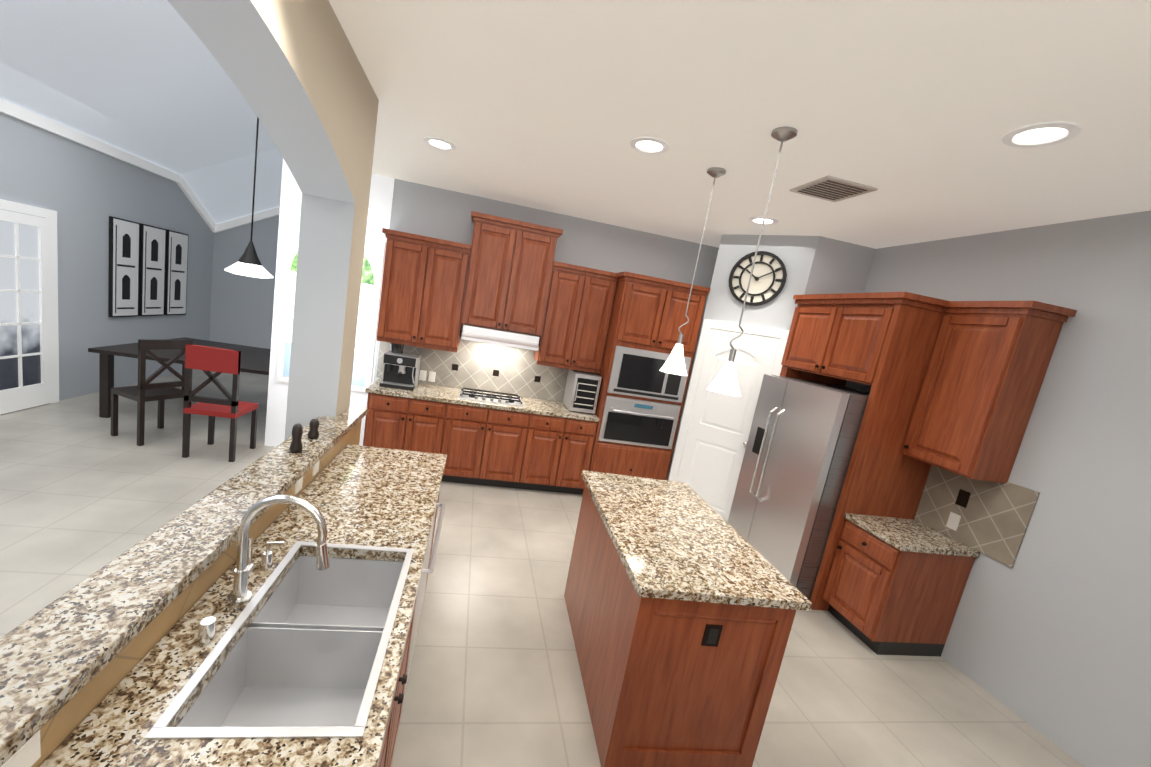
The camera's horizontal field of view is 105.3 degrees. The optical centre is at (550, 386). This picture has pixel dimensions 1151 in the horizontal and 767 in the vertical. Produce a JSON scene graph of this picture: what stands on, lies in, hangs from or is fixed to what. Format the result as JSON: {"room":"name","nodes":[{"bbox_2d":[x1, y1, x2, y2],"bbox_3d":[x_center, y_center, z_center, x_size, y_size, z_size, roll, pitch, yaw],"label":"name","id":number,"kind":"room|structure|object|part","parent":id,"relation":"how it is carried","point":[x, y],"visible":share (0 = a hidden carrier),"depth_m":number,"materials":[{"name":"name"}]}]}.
{"room":"kitchen and dining room","nodes":[
{"label":"kitchen and dining room","id":0,"kind":"room"},
{"bbox_2d":[0,112,213,400],"bbox_3d":[-4.873,-1.743,1.811,0.120,5.000,11.780,8,9,-10],"label":"wall","id":1,"kind":"structure","parent":0,"point":[84,192],"depth_m":5.26,"materials":[{"name":"grey paint"}]},
{"bbox_2d":[0,199,58,414],"bbox_3d":[-5.310,-0.677,3.931,0.078,2.110,1.940,8,9,-10],"label":"doors","id":2,"kind":"structure","parent":1,"relation":"in","point":[29,355],"depth_m":4.56,"materials":[{"name":"white wood"}]},
{"bbox_2d":[0,98,215,232],"bbox_3d":[-4.768,-1.880,1.754,0.075,0.679,11.688,8,9,-10],"label":"crown molding","id":3,"kind":"structure","parent":1,"relation":"attached to","point":[25,115],"depth_m":5.09,"materials":[{"name":"white wood"}]},
{"bbox_2d":[108,216,139,316],"bbox_3d":[-5.536,-1.531,5.696,0.040,1.240,0.450,8,9,-10],"label":"wall art","id":4,"kind":"object","parent":1,"relation":"attached to","point":[124,248],"visible":1,"depth_m":5.66,"materials":[{"name":"white paper"}]},
{"bbox_2d":[138,223,165,315],"bbox_3d":[-5.613,-1.623,6.181,0.040,1.240,0.450,8,9,-10],"label":"wall art","id":5,"kind":"object","parent":1,"relation":"attached to","point":[152,252],"visible":0.98,"depth_m":6.14,"materials":[{"name":"white paper"}]},
{"bbox_2d":[164,229,188,314],"bbox_3d":[-5.690,-1.715,6.667,0.040,1.240,0.450,8,9,-10],"label":"wall art","id":6,"kind":"object","parent":1,"relation":"attached to","point":[176,271],"visible":0.98,"depth_m":6.63,"materials":[{"name":"white paper"}]},
{"bbox_2d":[0,0,282,223],"bbox_3d":[-2.899,-2.554,1.908,3.540,2.340,11.660,8,9,-10],"label":"ceiling","id":7,"kind":"structure","parent":0,"point":[151,81],"depth_m":4.44,"materials":[{"name":"white paint"}]},
{"bbox_2d":[224,117,273,278],"bbox_3d":[-3.304,-2.522,4.909,0.480,2.545,0.480,8,9,-10],"label":"dining pendant light","id":8,"kind":"object","parent":7,"relation":"hanging from","point":[248,264],"visible":0.98,"depth_m":4.98,"materials":[{"name":"black metal"}]},
{"bbox_2d":[31,419,361,766],"bbox_3d":[-1.207,0.965,1.528,0.157,1.028,3.170,8,9,-10],"label":"wall","id":9,"kind":"structure","parent":0,"point":[59,727],"depth_m":1.09,"materials":[{"name":"paint"}]},
{"bbox_2d":[1,730,40,766],"bbox_3d":[-0.942,0.663,0.777,0.008,0.059,0.067,8,9,-10],"label":"outlet","id":10,"kind":"object","parent":9,"relation":"attached to","point":[27,753],"depth_m":0.79,"materials":[{"name":"white plastic"}]},
{"bbox_2d":[0,406,367,766],"bbox_3d":[0.072,0.629,1.541,2.592,0.040,3.415,8,9,-10],"label":"bar","id":11,"kind":"object","parent":9,"relation":"on","point":[59,653],"visible":1,"depth_m":1.05,"materials":[{"name":"beige stone"}]},
{"bbox_2d":[289,423,302,452],"bbox_3d":[-1.192,0.240,2.058,0.054,0.135,0.054,5,10,-25],"label":"pepper mill","id":12,"kind":"object","parent":11,"relation":"on","point":[296,446],"depth_m":2.04,"materials":[{"name":"black wood"}]},
{"bbox_2d":[307,419,318,438],"bbox_3d":[-1.229,0.217,2.274,0.054,0.100,0.054,5,10,-25],"label":"pepper mill","id":13,"kind":"object","parent":11,"relation":"on","point":[313,433],"depth_m":2.26,"materials":[{"name":"black wood"}]},
{"bbox_2d":[295,476,302,493],"bbox_3d":[-1.128,0.440,1.957,0.008,0.058,0.084,8,9,-10],"label":"outlet","id":14,"kind":"object","parent":9,"relation":"attached to","point":[298,485],"depth_m":1.96,"materials":[{"name":"white plastic"}]},
{"bbox_2d":[312,460,319,475],"bbox_3d":[-1.160,0.402,2.158,0.008,0.052,0.085,8,9,-10],"label":"outlet","id":15,"kind":"object","parent":9,"relation":"attached to","point":[316,467],"depth_m":2.16,"materials":[{"name":"white plastic"}]},
{"bbox_2d":[209,215,278,348],"bbox_3d":[-3.889,-2.552,7.818,3.980,5.000,0.120,8,9,-10],"label":"wall","id":16,"kind":"structure","parent":0,"point":[241,310],"depth_m":7.68,"materials":[{"name":"grey paint"}]},
{"bbox_2d":[216,207,279,232],"bbox_3d":[-3.805,-3.279,7.606,3.499,1.868,0.050,8,9,-10],"label":"crown molding","id":17,"kind":"structure","parent":16,"relation":"attached to","point":[273,212],"depth_m":7.45,"materials":[{"name":"white wood"}]},
{"bbox_2d":[167,0,378,440],"bbox_3d":[-0.997,-0.927,0.992,0.280,4.950,3.580,8,9,-10],"label":"wall","id":18,"kind":"structure","parent":0,"point":[294,71],"depth_m":2.22,"materials":[{"name":"grey paint"}]},
{"bbox_2d":[265,159,718,479],"bbox_3d":[0.067,-1.395,4.981,5.740,4.950,0.140,8,9,-10],"label":"wall","id":19,"kind":"structure","parent":0,"point":[429,211],"depth_m":4.74,"materials":[{"name":"grey paint"}]},
{"bbox_2d":[277,223,384,391],"bbox_3d":[-2.323,-0.792,4.623,0.940,1.620,0.036,8,9,-10],"label":"nook window","id":20,"kind":"structure","parent":19,"relation":"in","point":[373,260],"depth_m":4.62,"materials":[{"name":"white"}]},
{"bbox_2d":[377,228,470,352],"bbox_3d":[-1.329,-0.975,4.566,0.850,1.097,0.362,8,9,-10],"label":"upper cabinet","id":21,"kind":"object","parent":19,"relation":"attached to","point":[424,281],"visible":1,"depth_m":4.42,"materials":[{"name":"brown wood"}]},
{"bbox_2d":[376,324,567,401],"bbox_3d":[-0.686,-0.309,4.986,2.410,0.755,0.013,8,9,-10],"label":"backsplash","id":22,"kind":"structure","parent":19,"relation":"attached to","point":[492,367],"depth_m":5.00,"materials":[{"name":"tile"}]},
{"bbox_2d":[419,370,426,380],"bbox_3d":[-1.429,-0.127,4.896,0.072,0.115,0.008,8,9,-10],"label":"outlet","id":23,"kind":"object","parent":22,"relation":"attached to","point":[422,376],"depth_m":4.89,"materials":[{"name":"white plastic"}]},
{"bbox_2d":[428,371,435,381],"bbox_3d":[-1.332,-0.114,4.914,0.072,0.115,0.008,8,9,-10],"label":"outlet","id":24,"kind":"object","parent":22,"relation":"attached to","point":[431,378],"depth_m":4.91,"materials":[{"name":"white plastic"}]},
{"bbox_2d":[461,211,562,335],"bbox_3d":[-0.445,-1.159,4.653,0.930,1.105,0.397,8,9,-10],"label":"upper cabinet","id":25,"kind":"object","parent":19,"relation":"attached to","point":[511,261],"visible":1,"depth_m":4.49,"materials":[{"name":"brown wood"}]},
{"bbox_2d":[461,324,539,350],"bbox_3d":[-0.542,-0.536,4.708,0.790,0.146,0.491,8,9,-10],"label":"under-cabinet range hood","id":26,"kind":"object","parent":25,"relation":"attached to","point":[499,337],"visible":0.93,"depth_m":4.51,"materials":[{"name":"silver metal"}]},
{"bbox_2d":[534,261,618,373],"bbox_3d":[0.268,-0.752,4.861,0.720,1.097,0.362,8,9,-10],"label":"upper cabinet","id":27,"kind":"object","parent":19,"relation":"attached to","point":[578,311],"visible":0.98,"depth_m":4.71,"materials":[{"name":"brown wood"}]},
{"bbox_2d":[0,369,1084,766],"bbox_3d":[-1.649,1.200,3.249,9.400,0.120,12.500,8,9,-10],"label":"floor","id":28,"kind":"structure","parent":0,"point":[494,677],"depth_m":2.75,"materials":[{"name":"tile"}]},
{"bbox_2d":[111,339,192,445],"bbox_3d":[-4.042,0.004,4.446,0.442,1.040,0.440,12,10,17],"label":"dining chair","id":29,"kind":"object","parent":28,"relation":"on","point":[143,392],"visible":0.88,"depth_m":4.30,"materials":[{"name":"black wood"}]},
{"bbox_2d":[88,337,270,417],"bbox_3d":[-4.112,-0.049,5.584,1.900,0.760,1.550,8,9,-10],"label":"dining table","id":30,"kind":"object","parent":28,"relation":"on","point":[255,360],"visible":0.29,"depth_m":4.87,"materials":[{"name":"black wood"}]},
{"bbox_2d":[182,344,257,461],"bbox_3d":[-3.240,0.131,4.339,0.440,1.090,0.442,8,9,-10],"label":"dining chair","id":31,"kind":"object","parent":28,"relation":"on","point":[206,360],"visible":1,"depth_m":4.12,"materials":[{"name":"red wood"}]},
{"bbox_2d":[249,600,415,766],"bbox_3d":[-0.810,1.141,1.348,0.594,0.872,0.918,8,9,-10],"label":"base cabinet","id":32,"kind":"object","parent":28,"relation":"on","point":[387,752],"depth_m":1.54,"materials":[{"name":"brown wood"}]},
{"bbox_2d":[378,728,388,766],"bbox_3d":[-0.684,1.291,0.555,0.594,0.872,0.988,8,9,-10],"label":"base cabinet","id":33,"kind":"object","parent":28,"relation":"on","point":[382,759],"depth_m":1.23,"materials":[{"name":"brown wood"}]},
{"bbox_2d":[40,444,446,766],"bbox_3d":[-0.761,0.774,1.399,0.607,0.248,2.848,8,9,-10],"label":"countertop","id":34,"kind":"structure","parent":33,"relation":"on","point":[303,670],"depth_m":1.13,"materials":[{"name":"beige stone"}]},
{"bbox_2d":[198,495,329,644],"bbox_3d":[-0.798,0.482,1.306,0.272,0.344,0.367,8,9,-10],"label":"gooseneck faucet","id":35,"kind":"object","parent":34,"relation":"on","point":[241,594],"visible":1,"depth_m":1.28,"materials":[{"name":"silver metal"}]},
{"bbox_2d":[363,393,454,480],"bbox_3d":[-1.495,0.481,4.696,0.824,0.872,0.614,8,9,-10],"label":"base cabinet","id":36,"kind":"object","parent":28,"relation":"on","point":[391,422],"depth_m":4.38,"materials":[{"name":"brown wood"}]},
{"bbox_2d":[402,503,444,706],"bbox_3d":[-0.915,0.988,2.192,0.632,0.869,0.776,8,9,-10],"label":"dishwasher","id":37,"kind":"object","parent":28,"relation":"on","point":[420,594],"visible":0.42,"depth_m":2.12,"materials":[{"name":"silver metal"}]},
{"bbox_2d":[425,492,439,589],"bbox_3d":[-0.941,0.984,2.176,0.594,0.872,0.923,8,9,-10],"label":"base cabinet","id":38,"kind":"object","parent":28,"relation":"on","point":[439,492],"depth_m":2.75,"materials":[{"name":"brown wood"}]},
{"bbox_2d":[443,404,538,488],"bbox_3d":[-0.742,0.586,4.835,0.978,0.872,0.614,8,9,-10],"label":"base cabinet","id":39,"kind":"object","parent":28,"relation":"on","point":[497,447],"depth_m":4.55,"materials":[{"name":"brown wood"}]},
{"bbox_2d":[527,415,597,494],"bbox_3d":[-0.001,0.689,4.972,0.798,0.872,0.614,8,9,-10],"label":"base cabinet","id":40,"kind":"object","parent":28,"relation":"on","point":[563,447],"depth_m":4.69,"materials":[{"name":"brown wood"}]},
{"bbox_2d":[365,378,598,421],"bbox_3d":[-0.685,0.139,4.754,2.370,0.040,0.626,8,9,-10],"label":"countertop","id":41,"kind":"structure","parent":40,"relation":"on","point":[421,391],"depth_m":4.56,"materials":[{"name":"beige stone"}]},
{"bbox_2d":[380,343,420,390],"bbox_3d":[-1.551,-0.216,4.540,0.330,0.430,0.403,8,9,-10],"label":"espresso machine","id":42,"kind":"object","parent":41,"relation":"on","point":[401,368],"visible":0.98,"depth_m":4.50,"materials":[{"name":"silver metal"}]},
{"bbox_2d":[458,387,523,406],"bbox_3d":[-0.643,0.102,4.745,0.680,0.045,0.440,8,9,-10],"label":"gas cooktop","id":43,"kind":"object","parent":41,"relation":"in","point":[490,397],"visible":1,"depth_m":4.65,"materials":[{"name":"silver metal"}]},
{"bbox_2d":[563,369,601,413],"bbox_3d":[0.348,0.048,4.925,0.290,0.421,0.436,8,9,-10],"label":"wine cooler","id":44,"kind":"object","parent":41,"relation":"on","point":[581,392],"visible":0.98,"depth_m":4.75,"materials":[{"name":"silver metal"}]},
{"bbox_2d":[582,271,709,493],"bbox_3d":[0.957,0.042,4.972,0.953,2.450,0.672,8,9,-10],"label":"tall cabinet","id":45,"kind":"object","parent":28,"relation":"on","point":[640,400],"visible":0.88,"depth_m":4.67,"materials":[{"name":"brown wood"}]},
{"bbox_2d":[564,485,795,766],"bbox_3d":[0.569,1.193,2.466,0.744,0.873,1.235,8,9,-10],"label":"kitchen island","id":46,"kind":"object","parent":28,"relation":"on","point":[673,683],"visible":0.81,"depth_m":1.90,"materials":[{"name":"brown wood"}]},
{"bbox_2d":[581,470,811,610],"bbox_3d":[0.644,0.748,2.393,0.807,0.040,1.307,8,9,-10],"label":"island countertop","id":47,"kind":"structure","parent":46,"relation":"on","point":[673,540],"depth_m":2.10,"materials":[{"name":"stone"}]},
{"bbox_2d":[728,374,869,600],"bbox_3d":[2.281,0.841,3.803,0.921,1.700,0.900,8,9,-10],"label":"refrigerator","id":48,"kind":"object","parent":28,"relation":"on","point":[802,438],"visible":0.69,"depth_m":3.49,"materials":[{"name":"silver metal"}]},
{"bbox_2d":[780,292,948,610],"bbox_3d":[2.469,0.494,3.766,0.712,2.450,1.092,8,9,-10],"label":"tall cabinet","id":49,"kind":"object","parent":28,"relation":"on","point":[882,344],"visible":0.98,"depth_m":3.28,"materials":[{"name":"brown wood"}]},
{"bbox_2d":[823,513,979,656],"bbox_3d":[2.476,1.427,3.184,0.655,0.820,0.463,8,9,-10],"label":"base cabinet","id":50,"kind":"object","parent":28,"relation":"on","point":[881,597],"depth_m":3.01,"materials":[{"name":"brown wood"}]},
{"bbox_3d":[2.550,1.048,3.124,0.635,0.040,0.463,8,9,-10],"label":"desk cabinet top","id":51,"kind":"part","parent":50,"relation":"part of","materials":[{"name":"beige stone"}]},
{"bbox_2d":[329,0,1150,248],"bbox_3d":[0.776,-1.329,1.619,5.550,0.120,6.920,8,9,-10],"label":"ceiling","id":52,"kind":"structure","parent":0,"point":[914,112],"depth_m":2.06,"materials":[{"name":"white paint"}]},
{"bbox_2d":[423,137,455,150],"bbox_3d":[-0.823,-1.798,3.250,0.236,0.010,0.236,8,9,-10],"label":"recessed light","id":53,"kind":"object","parent":52,"relation":"in","point":[439,143],"visible":1,"depth_m":3.24,"materials":[{"name":"white"}]},
{"bbox_2d":[630,137,668,153],"bbox_3d":[0.598,-1.462,2.661,0.236,0.010,0.236,8,9,-10],"label":"recessed light","id":54,"kind":"object","parent":52,"relation":"in","point":[650,145],"visible":1,"depth_m":2.65,"materials":[{"name":"white"}]},
{"bbox_2d":[659,167,725,375],"bbox_3d":[0.975,-0.758,2.981,0.196,1.356,0.196,8,9,-10],"label":"pendant light","id":55,"kind":"object","parent":52,"relation":"hanging from","point":[674,363],"visible":1,"depth_m":3.01,"materials":[{"name":"white glass"}]},
{"bbox_2d":[707,127,797,395],"bbox_3d":[1.077,-0.633,2.337,0.184,1.362,0.184,8,9,-10],"label":"pendant light","id":56,"kind":"object","parent":52,"relation":"hanging from","point":[725,380],"visible":1,"depth_m":2.37,"materials":[{"name":"white glass"}]},
{"bbox_2d":[749,217,777,224],"bbox_3d":[1.838,-1.436,3.795,0.236,0.010,0.236,8,9,-10],"label":"recessed light","id":57,"kind":"object","parent":52,"relation":"in","point":[759,220],"visible":0.96,"depth_m":3.79,"materials":[{"name":"white"}]},
{"bbox_2d":[790,175,877,201],"bbox_3d":[1.829,-1.283,2.856,0.360,0.014,0.340,8,9,-10],"label":"ceiling vent","id":58,"kind":"object","parent":52,"relation":"in","point":[831,188],"visible":0.98,"depth_m":2.82,"materials":[{"name":"grey metal"}]},
{"bbox_2d":[1002,121,1081,146],"bbox_3d":[2.103,-1.081,1.886,0.236,0.010,0.236,8,9,-10],"label":"recessed light","id":59,"kind":"object","parent":52,"relation":"in","point":[1040,134],"visible":1,"depth_m":1.87,"materials":[{"name":"white"}]},
{"bbox_2d":[668,234,818,480],"bbox_3d":[1.886,-0.011,4.526,0.886,3.000,0.110,17,12,38],"label":"wall","id":60,"kind":"structure","parent":0,"point":[794,254],"depth_m":4.28,"materials":[{"name":"grey paint"}]},
{"bbox_2d":[669,319,789,521],"bbox_3d":[1.771,0.414,4.541,0.577,2.130,0.651,8,9,-10],"label":"pantry door","id":61,"kind":"structure","parent":60,"relation":"in","point":[714,432],"depth_m":4.54,"materials":[{"name":"white wood"}]},
{"bbox_2d":[729,251,786,305],"bbox_3d":[2.018,-1.061,4.297,0.524,0.524,0.032,17,12,38],"label":"wall clock","id":62,"kind":"object","parent":60,"relation":"attached to","point":[768,279],"visible":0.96,"depth_m":4.30,"materials":[{"name":"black metal"}]},
{"bbox_2d":[804,236,875,294],"bbox_3d":[2.475,0.121,4.326,0.610,3.000,0.120,8,9,-10],"label":"wall","id":63,"kind":"structure","parent":0,"point":[839,267],"depth_m":4.07,"materials":[{"name":"grey paint"}]},
{"bbox_2d":[845,211,1150,766],"bbox_3d":[2.990,0.355,3.422,0.130,3.000,4.720,8,9,-10],"label":"wall","id":64,"kind":"structure","parent":0,"point":[1049,636],"depth_m":2.55,"materials":[{"name":"grey paint"}]},
{"bbox_2d":[914,465,1039,567],"bbox_3d":[2.913,0.839,3.050,0.015,0.509,0.643,8,9,-10],"label":"backsplash","id":65,"kind":"structure","parent":64,"relation":"attached to","point":[991,519],"depth_m":2.98,"materials":[{"name":"tile"}]},
{"bbox_2d":[902,301,1076,482],"bbox_3d":[2.875,0.017,2.954,0.343,1.130,0.515,8,9,-10],"label":"upper cabinet","id":66,"kind":"object","parent":64,"relation":"attached to","point":[989,362],"visible":0.98,"depth_m":2.82,"materials":[{"name":"brown wood"}]}
]}

